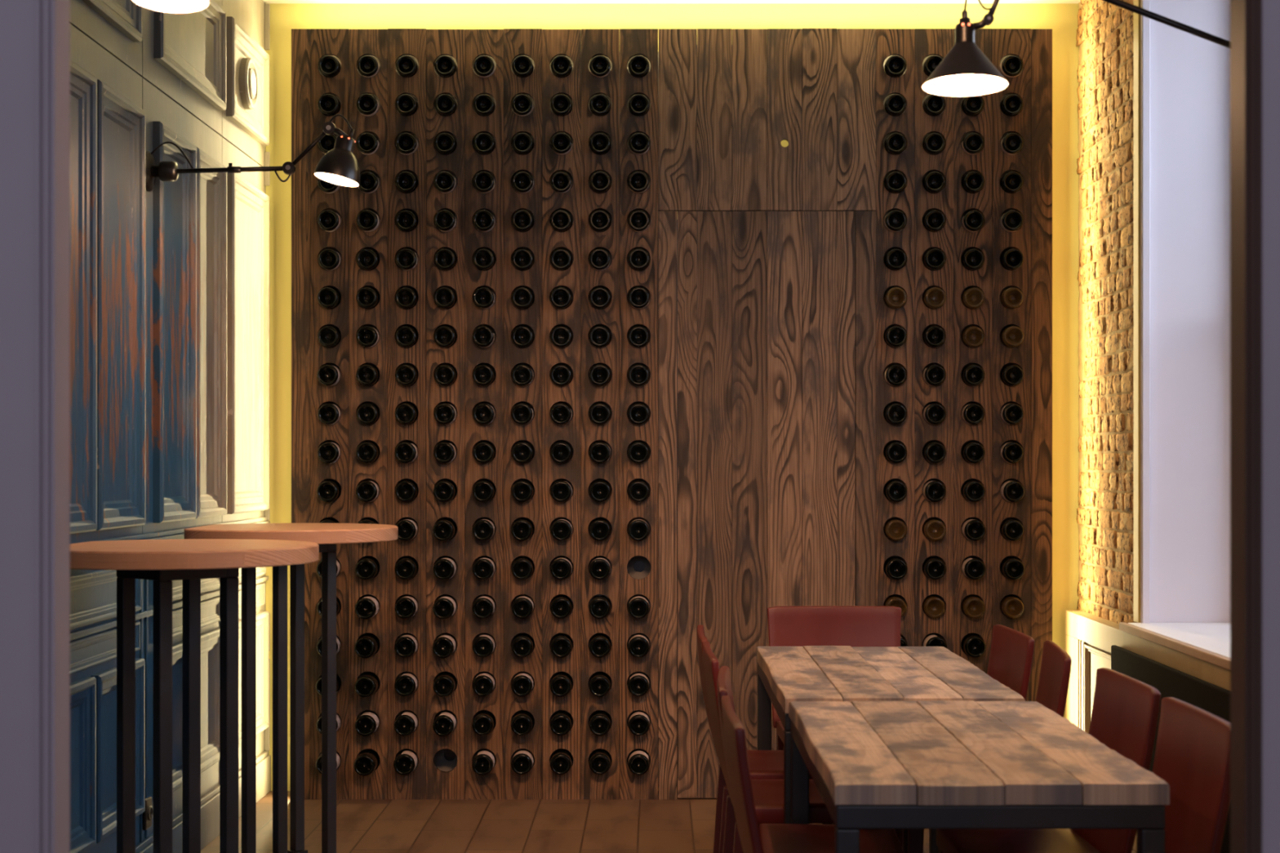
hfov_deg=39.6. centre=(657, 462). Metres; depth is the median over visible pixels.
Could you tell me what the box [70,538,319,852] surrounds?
bar table
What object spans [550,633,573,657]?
wine bottle
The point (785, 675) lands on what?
dining table
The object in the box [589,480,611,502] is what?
wine bottle
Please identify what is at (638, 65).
wine bottle
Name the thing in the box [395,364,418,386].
wine bottle
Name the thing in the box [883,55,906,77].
wine bottle
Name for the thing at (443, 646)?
wine bottle
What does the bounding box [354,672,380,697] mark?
wine bottle
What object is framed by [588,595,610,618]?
wine bottle
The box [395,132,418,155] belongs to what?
wine bottle
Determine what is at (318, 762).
wine bottle
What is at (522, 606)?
wine bottle
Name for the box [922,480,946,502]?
wine bottle
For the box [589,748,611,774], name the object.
wine bottle
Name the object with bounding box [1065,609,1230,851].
wall
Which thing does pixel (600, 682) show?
wine bottle
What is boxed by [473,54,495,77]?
wine bottle
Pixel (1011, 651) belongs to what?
leather chair
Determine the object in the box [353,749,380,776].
wine bottle
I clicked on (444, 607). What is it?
wine bottle
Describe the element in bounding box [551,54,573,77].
wine bottle
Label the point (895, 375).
wine bottle
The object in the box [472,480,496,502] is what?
wine bottle
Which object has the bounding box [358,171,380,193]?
wine bottle
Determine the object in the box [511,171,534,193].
wine bottle
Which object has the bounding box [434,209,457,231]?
wine bottle
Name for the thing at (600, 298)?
wine bottle
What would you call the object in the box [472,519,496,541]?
wine bottle
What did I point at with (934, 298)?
wine bottle
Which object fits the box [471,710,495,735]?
wine bottle
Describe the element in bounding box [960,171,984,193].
wine bottle
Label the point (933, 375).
wine bottle
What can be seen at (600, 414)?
wine bottle
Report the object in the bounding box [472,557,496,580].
wine bottle
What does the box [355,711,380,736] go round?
wine bottle
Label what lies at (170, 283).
wall
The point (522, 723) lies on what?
wine bottle
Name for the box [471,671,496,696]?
wine bottle
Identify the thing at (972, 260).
wine bottle
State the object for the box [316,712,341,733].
wine bottle
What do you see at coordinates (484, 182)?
wine bottle
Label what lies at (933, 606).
wine bottle
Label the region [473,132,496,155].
wine bottle
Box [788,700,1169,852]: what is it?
dining table
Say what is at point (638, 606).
wine bottle
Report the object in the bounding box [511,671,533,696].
wine bottle
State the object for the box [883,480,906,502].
wine bottle
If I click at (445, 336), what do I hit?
wine bottle
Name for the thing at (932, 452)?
wine bottle
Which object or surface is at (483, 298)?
wine bottle
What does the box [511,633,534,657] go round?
wine bottle
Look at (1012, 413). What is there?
wine bottle
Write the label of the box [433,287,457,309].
wine bottle
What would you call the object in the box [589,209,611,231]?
wine bottle
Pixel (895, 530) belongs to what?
wine bottle
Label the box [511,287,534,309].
wine bottle
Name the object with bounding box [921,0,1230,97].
lamp
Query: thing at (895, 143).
wine bottle
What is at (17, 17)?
wall
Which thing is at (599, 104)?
wine bottle
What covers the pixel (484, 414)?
wine bottle
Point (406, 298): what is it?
wine bottle
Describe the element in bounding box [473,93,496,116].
wine bottle
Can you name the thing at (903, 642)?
wine bottle
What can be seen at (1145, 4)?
trim
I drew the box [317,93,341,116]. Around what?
wine bottle
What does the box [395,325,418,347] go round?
wine bottle
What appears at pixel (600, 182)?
wine bottle
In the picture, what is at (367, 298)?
wine bottle
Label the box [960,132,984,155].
wine bottle
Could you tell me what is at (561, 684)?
wine bottle
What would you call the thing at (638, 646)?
wine bottle
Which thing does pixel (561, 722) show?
wine bottle
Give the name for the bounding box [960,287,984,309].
wine bottle
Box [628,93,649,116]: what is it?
wine bottle
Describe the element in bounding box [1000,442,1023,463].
wine bottle
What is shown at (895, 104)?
wine bottle
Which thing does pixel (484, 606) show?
wine bottle
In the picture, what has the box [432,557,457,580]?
wine bottle
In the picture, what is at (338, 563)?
wine bottle
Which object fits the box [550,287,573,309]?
wine bottle
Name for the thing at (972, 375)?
wine bottle
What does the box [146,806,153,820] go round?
outlet
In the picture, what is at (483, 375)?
wine bottle
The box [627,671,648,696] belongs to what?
wine bottle
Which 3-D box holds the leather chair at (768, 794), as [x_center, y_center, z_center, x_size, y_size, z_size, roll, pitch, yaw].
[0.350,0.938,4.914,0.440,0.845,0.480,0,0,-1]
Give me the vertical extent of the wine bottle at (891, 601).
0.085 m
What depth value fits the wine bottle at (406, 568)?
7.12 m
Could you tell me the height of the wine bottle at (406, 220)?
0.085 m
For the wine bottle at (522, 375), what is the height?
0.085 m
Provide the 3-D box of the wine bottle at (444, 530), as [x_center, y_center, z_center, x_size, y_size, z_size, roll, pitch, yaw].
[-0.855,0.273,7.211,0.085,0.085,0.250,0,0,0]
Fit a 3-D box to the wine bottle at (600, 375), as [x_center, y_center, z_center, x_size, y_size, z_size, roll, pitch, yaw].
[-0.230,-0.349,7.226,0.085,0.085,0.219,0,0,0]
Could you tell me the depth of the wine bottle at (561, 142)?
7.14 m
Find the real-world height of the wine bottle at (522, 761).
0.085 m
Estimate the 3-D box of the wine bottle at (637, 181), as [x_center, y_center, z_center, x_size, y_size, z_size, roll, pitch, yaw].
[-0.075,-1.127,7.233,0.085,0.085,0.206,0,0,0]
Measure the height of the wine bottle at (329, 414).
0.085 m
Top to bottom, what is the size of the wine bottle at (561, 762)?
0.085 m
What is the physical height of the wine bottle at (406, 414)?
0.085 m
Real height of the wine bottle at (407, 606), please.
0.085 m
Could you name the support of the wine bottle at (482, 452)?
in the wine rack
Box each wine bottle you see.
[315,674,341,695]
[315,751,341,773]
[316,287,341,309]
[316,364,341,386]
[316,480,341,502]
[316,558,341,577]
[316,596,341,616]
[316,635,341,656]
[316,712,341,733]
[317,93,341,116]
[317,133,337,154]
[317,177,340,193]
[317,209,341,231]
[317,325,341,347]
[317,403,341,425]
[317,442,341,463]
[318,55,341,77]
[318,248,341,271]
[320,519,339,523]
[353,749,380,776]
[354,595,380,619]
[354,634,380,658]
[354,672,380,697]
[355,287,380,309]
[355,325,380,347]
[355,364,380,386]
[355,442,380,463]
[355,480,380,502]
[355,557,380,580]
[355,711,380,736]
[356,54,380,77]
[356,93,380,116]
[356,132,380,155]
[356,209,380,231]
[356,248,380,271]
[356,403,380,425]
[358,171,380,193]
[358,519,378,524]
[393,710,418,736]
[393,748,418,775]
[394,403,418,425]
[394,442,418,463]
[394,557,418,579]
[394,595,418,618]
[394,633,418,657]
[394,671,418,696]
[395,55,418,77]
[395,93,418,115]
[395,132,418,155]
[395,171,418,193]
[395,209,418,231]
[395,248,418,271]
[395,287,418,309]
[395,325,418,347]
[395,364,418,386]
[395,480,418,502]
[395,519,418,541]
[432,519,457,541]
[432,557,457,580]
[432,595,457,619]
[432,634,457,658]
[432,672,457,697]
[432,711,457,736]
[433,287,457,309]
[433,442,457,463]
[433,480,457,502]
[434,54,457,77]
[434,93,457,116]
[434,132,457,155]
[434,171,457,193]
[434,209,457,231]
[434,248,457,271]
[434,325,457,347]
[434,364,457,386]
[434,403,457,425]
[471,595,496,618]
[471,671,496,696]
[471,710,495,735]
[471,748,496,775]
[472,209,496,231]
[472,287,496,309]
[472,325,496,347]
[472,364,496,386]
[472,403,496,425]
[472,442,496,463]
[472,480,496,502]
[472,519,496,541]
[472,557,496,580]
[472,633,496,657]
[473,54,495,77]
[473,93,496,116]
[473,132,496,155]
[473,171,496,193]
[473,248,496,271]
[511,54,534,77]
[511,93,533,116]
[511,132,534,155]
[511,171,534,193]
[511,209,534,231]
[511,248,534,271]
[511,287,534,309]
[511,325,534,347]
[511,364,534,386]
[511,403,533,425]
[511,442,534,463]
[511,480,534,502]
[511,519,533,541]
[511,557,534,579]
[511,595,534,618]
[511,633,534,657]
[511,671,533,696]
[511,710,533,736]
[511,748,533,774]
[550,93,573,116]
[550,171,573,193]
[550,209,572,231]
[550,248,573,271]
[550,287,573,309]
[550,364,573,386]
[550,403,572,425]
[550,442,573,463]
[550,480,573,502]
[550,557,573,579]
[550,595,573,618]
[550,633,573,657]
[550,671,572,697]
[550,710,572,735]
[550,748,572,774]
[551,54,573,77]
[551,132,573,155]
[551,325,573,347]
[551,519,573,541]
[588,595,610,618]
[589,55,611,77]
[589,93,611,115]
[589,132,611,155]
[589,170,611,193]
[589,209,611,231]
[589,248,610,271]
[589,287,611,309]
[589,325,610,347]
[589,364,611,386]
[589,403,611,425]
[589,442,611,463]
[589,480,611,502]
[589,519,611,541]
[589,557,610,579]
[589,633,611,657]
[589,671,610,697]
[589,710,611,735]
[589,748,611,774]
[627,170,648,193]
[627,364,648,386]
[627,403,648,425]
[627,442,648,463]
[627,519,648,541]
[627,595,648,618]
[627,634,649,657]
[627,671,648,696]
[627,748,649,775]
[628,55,649,77]
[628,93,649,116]
[628,132,649,155]
[628,209,649,231]
[628,248,649,271]
[628,287,649,309]
[628,325,648,347]
[628,480,649,502]
[628,710,649,736]
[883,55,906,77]
[883,93,906,116]
[883,132,906,155]
[883,171,906,193]
[883,209,906,231]
[883,248,906,271]
[883,287,906,309]
[883,325,906,347]
[883,364,906,386]
[883,403,906,425]
[883,442,906,463]
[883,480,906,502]
[883,519,906,541]
[883,557,907,579]
[883,595,906,617]
[900,636,907,646]
[922,54,942,76]
[922,93,945,116]
[922,132,945,155]
[922,171,945,193]
[922,209,945,231]
[922,248,946,271]
[922,287,946,309]
[922,325,945,347]
[922,364,946,386]
[922,403,946,425]
[922,442,946,463]
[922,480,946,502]
[922,519,946,541]
[922,557,946,579]
[922,595,945,617]
[922,634,946,648]
[960,95,984,116]
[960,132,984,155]
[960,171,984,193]
[960,209,984,231]
[960,248,984,271]
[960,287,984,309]
[960,325,984,347]
[960,364,984,386]
[960,403,984,425]
[960,442,985,463]
[960,480,985,502]
[960,519,986,541]
[960,557,985,580]
[960,595,985,618]
[960,633,986,657]
[1000,54,1022,77]
[1000,93,1023,116]
[1000,132,1023,155]
[1000,171,1023,193]
[1000,209,1023,231]
[1000,248,1023,271]
[1000,287,1023,309]
[1000,325,1024,347]
[1000,364,1023,386]
[1000,403,1023,425]
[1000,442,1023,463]
[1000,480,1024,502]
[1000,519,1023,541]
[1000,557,1024,580]
[1000,595,1023,618]
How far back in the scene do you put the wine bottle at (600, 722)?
7.11 m
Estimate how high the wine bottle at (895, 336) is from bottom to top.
0.085 m
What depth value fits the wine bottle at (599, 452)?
7.12 m
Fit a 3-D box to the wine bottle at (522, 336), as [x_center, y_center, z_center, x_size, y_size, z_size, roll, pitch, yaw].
[-0.542,-0.505,7.236,0.085,0.085,0.200,0,0,0]
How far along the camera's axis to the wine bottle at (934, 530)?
7.13 m
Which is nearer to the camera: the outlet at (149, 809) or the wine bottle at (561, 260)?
the outlet at (149, 809)
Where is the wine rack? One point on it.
(723, 102)
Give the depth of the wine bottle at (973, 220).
7.15 m
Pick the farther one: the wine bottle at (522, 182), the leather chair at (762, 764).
the wine bottle at (522, 182)
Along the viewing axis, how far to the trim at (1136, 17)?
6.43 m
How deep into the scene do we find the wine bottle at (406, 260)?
7.14 m
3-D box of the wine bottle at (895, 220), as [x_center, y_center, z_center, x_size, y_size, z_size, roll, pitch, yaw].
[0.958,-0.972,7.234,0.085,0.085,0.204,0,0,0]
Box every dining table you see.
[756,645,1025,852]
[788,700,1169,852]
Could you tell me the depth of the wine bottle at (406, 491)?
7.13 m
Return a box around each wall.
[0,0,50,852]
[70,0,270,852]
[265,3,1079,791]
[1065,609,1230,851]
[1075,0,1230,623]
[1262,0,1279,852]
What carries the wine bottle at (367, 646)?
attached to the wine rack
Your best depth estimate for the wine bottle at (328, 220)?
7.14 m
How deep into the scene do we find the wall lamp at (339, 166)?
5.59 m
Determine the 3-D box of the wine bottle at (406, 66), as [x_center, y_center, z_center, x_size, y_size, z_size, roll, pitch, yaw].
[-1.010,-1.595,7.237,0.085,0.085,0.199,0,0,0]
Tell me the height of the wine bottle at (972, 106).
0.085 m
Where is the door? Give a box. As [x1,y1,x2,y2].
[676,210,854,798]
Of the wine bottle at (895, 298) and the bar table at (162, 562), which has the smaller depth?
the bar table at (162, 562)
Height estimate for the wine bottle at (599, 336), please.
0.085 m
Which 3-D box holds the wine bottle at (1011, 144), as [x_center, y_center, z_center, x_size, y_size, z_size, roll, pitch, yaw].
[1.429,-1.283,7.237,0.085,0.085,0.199,0,0,0]
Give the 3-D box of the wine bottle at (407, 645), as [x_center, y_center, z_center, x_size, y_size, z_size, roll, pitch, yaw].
[-1.010,0.740,7.221,0.085,0.085,0.231,0,0,0]
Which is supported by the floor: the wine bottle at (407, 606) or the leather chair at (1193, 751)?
the leather chair at (1193, 751)
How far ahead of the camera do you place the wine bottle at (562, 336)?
7.14 m
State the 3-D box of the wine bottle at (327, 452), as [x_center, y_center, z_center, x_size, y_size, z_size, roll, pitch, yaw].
[-1.321,-0.038,7.229,0.085,0.086,0.214,0,0,0]
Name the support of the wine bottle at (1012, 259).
attached to the wine rack
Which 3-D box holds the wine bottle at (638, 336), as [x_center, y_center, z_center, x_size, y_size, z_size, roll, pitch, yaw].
[-0.075,-0.505,7.236,0.085,0.085,0.200,0,0,0]
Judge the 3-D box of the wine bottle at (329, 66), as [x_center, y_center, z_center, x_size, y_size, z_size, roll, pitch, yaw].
[-1.321,-1.595,7.237,0.085,0.085,0.199,0,0,0]
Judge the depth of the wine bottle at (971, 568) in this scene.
7.12 m
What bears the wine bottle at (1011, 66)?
attached to the wine rack
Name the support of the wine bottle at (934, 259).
attached to the wine rack
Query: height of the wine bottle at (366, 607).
0.085 m
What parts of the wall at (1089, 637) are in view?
wainscot panel, skirting, rail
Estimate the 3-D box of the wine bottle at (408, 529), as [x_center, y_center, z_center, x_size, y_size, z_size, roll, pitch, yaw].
[-1.010,0.273,7.223,0.085,0.085,0.226,0,0,0]
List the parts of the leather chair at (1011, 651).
leg, backrest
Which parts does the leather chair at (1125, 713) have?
seat, backrest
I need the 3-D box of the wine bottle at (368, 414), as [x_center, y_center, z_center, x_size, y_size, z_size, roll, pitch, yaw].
[-1.165,-0.194,7.233,0.085,0.085,0.206,0,0,0]
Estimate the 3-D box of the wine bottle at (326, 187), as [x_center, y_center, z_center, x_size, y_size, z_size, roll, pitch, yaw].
[-1.323,-1.127,7.236,0.085,0.085,0.201,0,0,0]
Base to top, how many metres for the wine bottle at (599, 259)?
0.085 m
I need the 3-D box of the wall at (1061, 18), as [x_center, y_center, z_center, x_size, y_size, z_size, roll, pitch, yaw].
[0.275,-0.269,7.416,4.050,3.258,0.120,0,0,0]
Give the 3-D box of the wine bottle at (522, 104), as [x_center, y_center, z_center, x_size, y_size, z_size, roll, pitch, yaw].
[-0.543,-1.439,7.237,0.085,0.085,0.199,0,0,0]
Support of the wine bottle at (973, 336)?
attached to the wine rack
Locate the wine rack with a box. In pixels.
[291,28,1052,799]
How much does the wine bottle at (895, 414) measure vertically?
0.085 m
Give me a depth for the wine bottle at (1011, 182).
7.15 m
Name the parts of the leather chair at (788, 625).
seat, leg, backrest, leg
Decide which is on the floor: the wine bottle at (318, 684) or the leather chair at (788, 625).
the leather chair at (788, 625)
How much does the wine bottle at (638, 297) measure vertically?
0.085 m
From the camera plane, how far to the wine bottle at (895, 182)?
7.15 m
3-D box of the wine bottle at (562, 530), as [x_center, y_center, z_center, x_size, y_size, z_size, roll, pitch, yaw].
[-0.385,0.273,7.225,0.085,0.085,0.222,0,0,0]
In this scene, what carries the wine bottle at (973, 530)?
attached to the wine rack
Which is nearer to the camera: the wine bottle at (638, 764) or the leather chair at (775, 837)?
the leather chair at (775, 837)
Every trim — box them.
[35,0,70,852]
[1133,0,1140,622]
[1140,0,1150,622]
[1230,0,1262,852]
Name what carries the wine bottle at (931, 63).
attached to the wine rack
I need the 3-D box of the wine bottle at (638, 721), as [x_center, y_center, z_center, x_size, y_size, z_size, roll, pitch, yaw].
[-0.073,1.051,7.215,0.086,0.085,0.243,0,0,0]
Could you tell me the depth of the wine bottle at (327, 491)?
7.13 m
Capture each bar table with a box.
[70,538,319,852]
[184,523,398,852]
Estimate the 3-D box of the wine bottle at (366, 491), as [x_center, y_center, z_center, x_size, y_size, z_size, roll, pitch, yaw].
[-1.166,0.118,7.227,0.085,0.085,0.217,0,0,0]
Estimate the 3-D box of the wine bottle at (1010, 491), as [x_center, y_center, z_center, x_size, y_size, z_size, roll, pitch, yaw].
[1.429,0.118,7.223,0.085,0.086,0.226,0,0,0]
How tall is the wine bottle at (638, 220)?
0.085 m
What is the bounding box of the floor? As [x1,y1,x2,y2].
[200,791,1136,852]
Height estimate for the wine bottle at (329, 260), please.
0.085 m
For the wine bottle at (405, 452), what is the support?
in the wine rack
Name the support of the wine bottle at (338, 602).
in the wine rack
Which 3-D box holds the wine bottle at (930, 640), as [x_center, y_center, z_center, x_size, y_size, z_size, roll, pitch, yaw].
[1.117,0.740,7.218,0.085,0.086,0.236,0,0,0]
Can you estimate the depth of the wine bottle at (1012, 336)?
7.13 m
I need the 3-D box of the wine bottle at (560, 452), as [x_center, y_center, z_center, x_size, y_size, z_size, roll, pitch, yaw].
[-0.387,-0.038,7.228,0.085,0.085,0.216,0,0,0]
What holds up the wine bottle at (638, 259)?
in the wine rack
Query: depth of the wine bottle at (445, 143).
7.14 m
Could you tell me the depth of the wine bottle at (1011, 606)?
7.13 m
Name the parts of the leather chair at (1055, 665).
leg, leg, backrest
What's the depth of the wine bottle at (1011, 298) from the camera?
7.13 m
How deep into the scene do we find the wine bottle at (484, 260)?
7.14 m
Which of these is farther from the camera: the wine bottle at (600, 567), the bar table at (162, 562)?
the wine bottle at (600, 567)
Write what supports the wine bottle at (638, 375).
in the wine rack
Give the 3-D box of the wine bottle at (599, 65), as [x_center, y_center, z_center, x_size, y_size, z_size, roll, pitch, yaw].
[-0.231,-1.594,7.237,0.086,0.085,0.199,0,0,0]
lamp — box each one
[132,0,208,13]
[146,114,359,191]
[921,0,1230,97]
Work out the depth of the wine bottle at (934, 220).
7.14 m
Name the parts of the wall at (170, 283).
panel frame, panel frame, frieze frame, frieze frame, panel frame, panel frame, panel frame, panel frame, dado rail, panel frame, dado rail, frieze frame, frieze frame, panel frame, dado rail, panel frame, panel frame, panel frame, panel frame, frieze frame, frieze frame, panel frame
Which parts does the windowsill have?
sill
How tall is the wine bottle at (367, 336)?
0.085 m
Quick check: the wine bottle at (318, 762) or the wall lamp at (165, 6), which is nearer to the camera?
the wall lamp at (165, 6)
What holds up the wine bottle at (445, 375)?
in the wine rack
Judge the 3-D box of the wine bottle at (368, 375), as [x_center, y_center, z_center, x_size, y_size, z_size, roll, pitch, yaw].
[-1.166,-0.349,7.226,0.085,0.085,0.220,0,0,0]
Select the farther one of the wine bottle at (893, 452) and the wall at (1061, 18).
the wall at (1061, 18)
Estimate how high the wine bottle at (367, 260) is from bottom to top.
0.085 m
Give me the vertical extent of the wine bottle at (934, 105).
0.085 m
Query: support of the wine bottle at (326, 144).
in the wine rack
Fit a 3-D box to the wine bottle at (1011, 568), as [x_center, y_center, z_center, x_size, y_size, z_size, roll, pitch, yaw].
[1.429,0.429,7.220,0.085,0.085,0.231,0,0,0]
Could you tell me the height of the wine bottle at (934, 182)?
0.085 m
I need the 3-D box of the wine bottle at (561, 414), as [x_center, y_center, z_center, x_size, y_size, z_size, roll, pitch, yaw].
[-0.387,-0.194,7.225,0.085,0.085,0.222,0,0,0]
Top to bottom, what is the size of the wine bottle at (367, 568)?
0.085 m
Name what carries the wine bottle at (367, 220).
in the wine rack
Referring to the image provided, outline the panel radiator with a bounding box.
[1111,644,1230,852]
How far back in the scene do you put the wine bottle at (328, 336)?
7.13 m
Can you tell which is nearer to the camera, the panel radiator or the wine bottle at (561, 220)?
the panel radiator
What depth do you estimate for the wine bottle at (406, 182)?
7.14 m
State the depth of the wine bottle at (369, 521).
7.10 m
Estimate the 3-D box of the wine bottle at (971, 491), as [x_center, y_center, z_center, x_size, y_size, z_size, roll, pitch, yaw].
[1.271,0.118,7.224,0.085,0.085,0.225,0,0,0]
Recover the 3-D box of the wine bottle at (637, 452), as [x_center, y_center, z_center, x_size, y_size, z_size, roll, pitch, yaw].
[-0.076,-0.038,7.223,0.085,0.085,0.225,0,0,0]
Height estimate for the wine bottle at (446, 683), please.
0.085 m
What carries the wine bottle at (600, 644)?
in the wine rack
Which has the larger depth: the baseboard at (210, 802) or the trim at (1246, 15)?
the baseboard at (210, 802)
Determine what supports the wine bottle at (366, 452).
in the wine rack
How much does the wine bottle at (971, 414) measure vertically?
0.085 m
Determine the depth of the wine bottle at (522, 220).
7.14 m
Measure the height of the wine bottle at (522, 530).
0.085 m
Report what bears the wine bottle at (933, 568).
attached to the wine rack
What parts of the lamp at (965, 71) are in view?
lamp shade, bulb, arm, arm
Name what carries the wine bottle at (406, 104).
in the wine rack
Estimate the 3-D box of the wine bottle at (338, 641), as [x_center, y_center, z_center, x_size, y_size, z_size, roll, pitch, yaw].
[-1.321,0.740,7.220,0.085,0.086,0.231,0,0,0]
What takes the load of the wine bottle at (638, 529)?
in the wine rack
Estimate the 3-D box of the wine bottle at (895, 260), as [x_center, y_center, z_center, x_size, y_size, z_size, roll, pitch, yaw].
[0.960,-0.816,7.235,0.085,0.085,0.202,0,0,0]
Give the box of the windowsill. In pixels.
[1119,622,1230,670]
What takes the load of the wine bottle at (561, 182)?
in the wine rack
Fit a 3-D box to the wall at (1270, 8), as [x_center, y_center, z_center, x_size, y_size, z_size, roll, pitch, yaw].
[2.525,-0.340,2.530,3.351,3.400,0.060,0,0,0]
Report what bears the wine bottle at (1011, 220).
attached to the wine rack
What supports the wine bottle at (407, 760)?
in the wine rack
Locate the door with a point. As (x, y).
(766, 300)
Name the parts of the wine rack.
drilled panel, plain panel, drilled panel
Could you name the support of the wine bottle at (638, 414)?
in the wine rack
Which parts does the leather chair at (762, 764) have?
backrest, leg, leg, seat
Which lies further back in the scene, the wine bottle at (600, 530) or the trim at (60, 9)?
the wine bottle at (600, 530)
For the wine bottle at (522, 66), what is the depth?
7.14 m
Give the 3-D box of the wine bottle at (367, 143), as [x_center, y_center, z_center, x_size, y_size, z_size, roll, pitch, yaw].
[-1.166,-1.283,7.234,0.085,0.085,0.204,0,0,0]
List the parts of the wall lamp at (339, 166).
wall plate, arm, arm, lamp shade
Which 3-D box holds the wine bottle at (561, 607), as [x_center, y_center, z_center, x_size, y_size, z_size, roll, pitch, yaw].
[-0.387,0.585,7.223,0.085,0.085,0.225,0,0,0]
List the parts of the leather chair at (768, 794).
backrest, leg, leg, seat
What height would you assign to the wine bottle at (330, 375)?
0.086 m
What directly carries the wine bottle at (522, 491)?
in the wine rack
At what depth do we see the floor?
6.61 m
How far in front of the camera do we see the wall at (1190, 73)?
6.40 m
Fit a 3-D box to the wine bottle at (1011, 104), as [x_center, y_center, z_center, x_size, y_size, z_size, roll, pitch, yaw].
[1.429,-1.439,7.237,0.085,0.085,0.199,0,0,0]
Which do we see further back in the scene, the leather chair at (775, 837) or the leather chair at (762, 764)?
the leather chair at (762, 764)
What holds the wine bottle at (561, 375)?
in the wine rack
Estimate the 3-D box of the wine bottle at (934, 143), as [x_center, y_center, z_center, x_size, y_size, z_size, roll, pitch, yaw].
[1.115,-1.283,7.237,0.085,0.085,0.199,0,0,0]
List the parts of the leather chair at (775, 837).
backrest, seat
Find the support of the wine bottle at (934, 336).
attached to the wine rack
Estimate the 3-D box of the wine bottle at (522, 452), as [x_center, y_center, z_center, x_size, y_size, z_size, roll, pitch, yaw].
[-0.543,-0.038,7.231,0.085,0.085,0.211,0,0,0]
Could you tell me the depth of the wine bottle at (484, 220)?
7.14 m
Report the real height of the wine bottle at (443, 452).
0.085 m
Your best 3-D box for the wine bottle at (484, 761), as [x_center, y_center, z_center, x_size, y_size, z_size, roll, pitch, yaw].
[-0.698,1.207,7.209,0.085,0.085,0.254,0,0,0]
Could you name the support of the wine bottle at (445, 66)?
in the wine rack
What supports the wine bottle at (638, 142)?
in the wine rack
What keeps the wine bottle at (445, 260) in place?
in the wine rack
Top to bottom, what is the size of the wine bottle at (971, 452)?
0.085 m
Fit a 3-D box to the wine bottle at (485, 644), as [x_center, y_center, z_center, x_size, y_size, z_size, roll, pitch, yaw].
[-0.698,0.740,7.222,0.085,0.085,0.228,0,0,0]
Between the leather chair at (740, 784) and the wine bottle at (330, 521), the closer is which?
the leather chair at (740, 784)
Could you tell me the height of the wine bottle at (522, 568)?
0.085 m
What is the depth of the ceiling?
7.33 m
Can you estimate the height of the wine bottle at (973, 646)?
0.085 m
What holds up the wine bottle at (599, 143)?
attached to the wine rack
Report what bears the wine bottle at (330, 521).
in the wine rack
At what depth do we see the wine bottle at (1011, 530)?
7.13 m
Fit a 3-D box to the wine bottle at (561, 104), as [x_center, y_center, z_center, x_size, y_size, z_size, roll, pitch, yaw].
[-0.387,-1.439,7.235,0.085,0.085,0.201,0,0,0]
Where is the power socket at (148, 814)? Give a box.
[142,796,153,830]
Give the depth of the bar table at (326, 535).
6.04 m
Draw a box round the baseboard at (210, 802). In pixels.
[135,751,271,852]
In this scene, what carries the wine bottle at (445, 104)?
in the wine rack
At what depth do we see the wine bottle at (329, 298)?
7.13 m
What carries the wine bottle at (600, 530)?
in the wine rack
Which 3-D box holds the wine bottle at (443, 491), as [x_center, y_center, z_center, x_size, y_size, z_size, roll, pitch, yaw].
[-0.855,0.118,7.223,0.085,0.085,0.225,0,0,0]
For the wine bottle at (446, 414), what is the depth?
7.13 m
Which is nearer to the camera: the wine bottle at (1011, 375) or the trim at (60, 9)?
the trim at (60, 9)
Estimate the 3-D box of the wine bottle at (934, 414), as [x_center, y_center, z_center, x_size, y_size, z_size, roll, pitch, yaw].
[1.117,-0.194,7.231,0.085,0.085,0.211,0,0,0]
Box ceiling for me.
[262,0,1079,3]
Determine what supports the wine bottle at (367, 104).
in the wine rack
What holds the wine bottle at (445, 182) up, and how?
in the wine rack
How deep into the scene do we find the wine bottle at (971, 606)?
7.13 m
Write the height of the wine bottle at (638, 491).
0.085 m
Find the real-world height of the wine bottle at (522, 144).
0.085 m
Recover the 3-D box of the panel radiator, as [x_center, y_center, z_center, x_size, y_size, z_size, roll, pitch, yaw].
[1.661,0.953,5.260,0.022,0.575,2.420,0,0,0]
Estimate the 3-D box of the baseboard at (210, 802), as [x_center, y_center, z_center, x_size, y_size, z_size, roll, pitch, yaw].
[-1.609,1.275,4.987,0.022,0.170,4.734,0,0,0]
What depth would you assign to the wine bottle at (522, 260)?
7.14 m
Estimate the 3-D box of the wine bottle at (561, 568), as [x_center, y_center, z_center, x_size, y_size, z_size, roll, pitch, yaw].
[-0.387,0.429,7.223,0.085,0.085,0.226,0,0,0]
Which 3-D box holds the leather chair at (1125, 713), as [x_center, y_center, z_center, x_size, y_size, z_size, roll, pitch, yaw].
[0.920,0.938,4.246,0.440,0.845,0.480,0,0,-1]
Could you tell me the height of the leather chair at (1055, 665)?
0.845 m
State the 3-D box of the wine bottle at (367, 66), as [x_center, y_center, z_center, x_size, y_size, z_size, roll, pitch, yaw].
[-1.165,-1.594,7.237,0.085,0.085,0.199,0,0,0]
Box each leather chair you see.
[697,624,835,852]
[702,641,834,852]
[716,666,903,852]
[720,695,763,852]
[767,605,902,848]
[894,624,1034,842]
[902,640,1071,852]
[936,667,1160,852]
[1152,697,1230,852]
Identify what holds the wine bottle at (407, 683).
attached to the wine rack
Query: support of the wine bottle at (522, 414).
in the wine rack

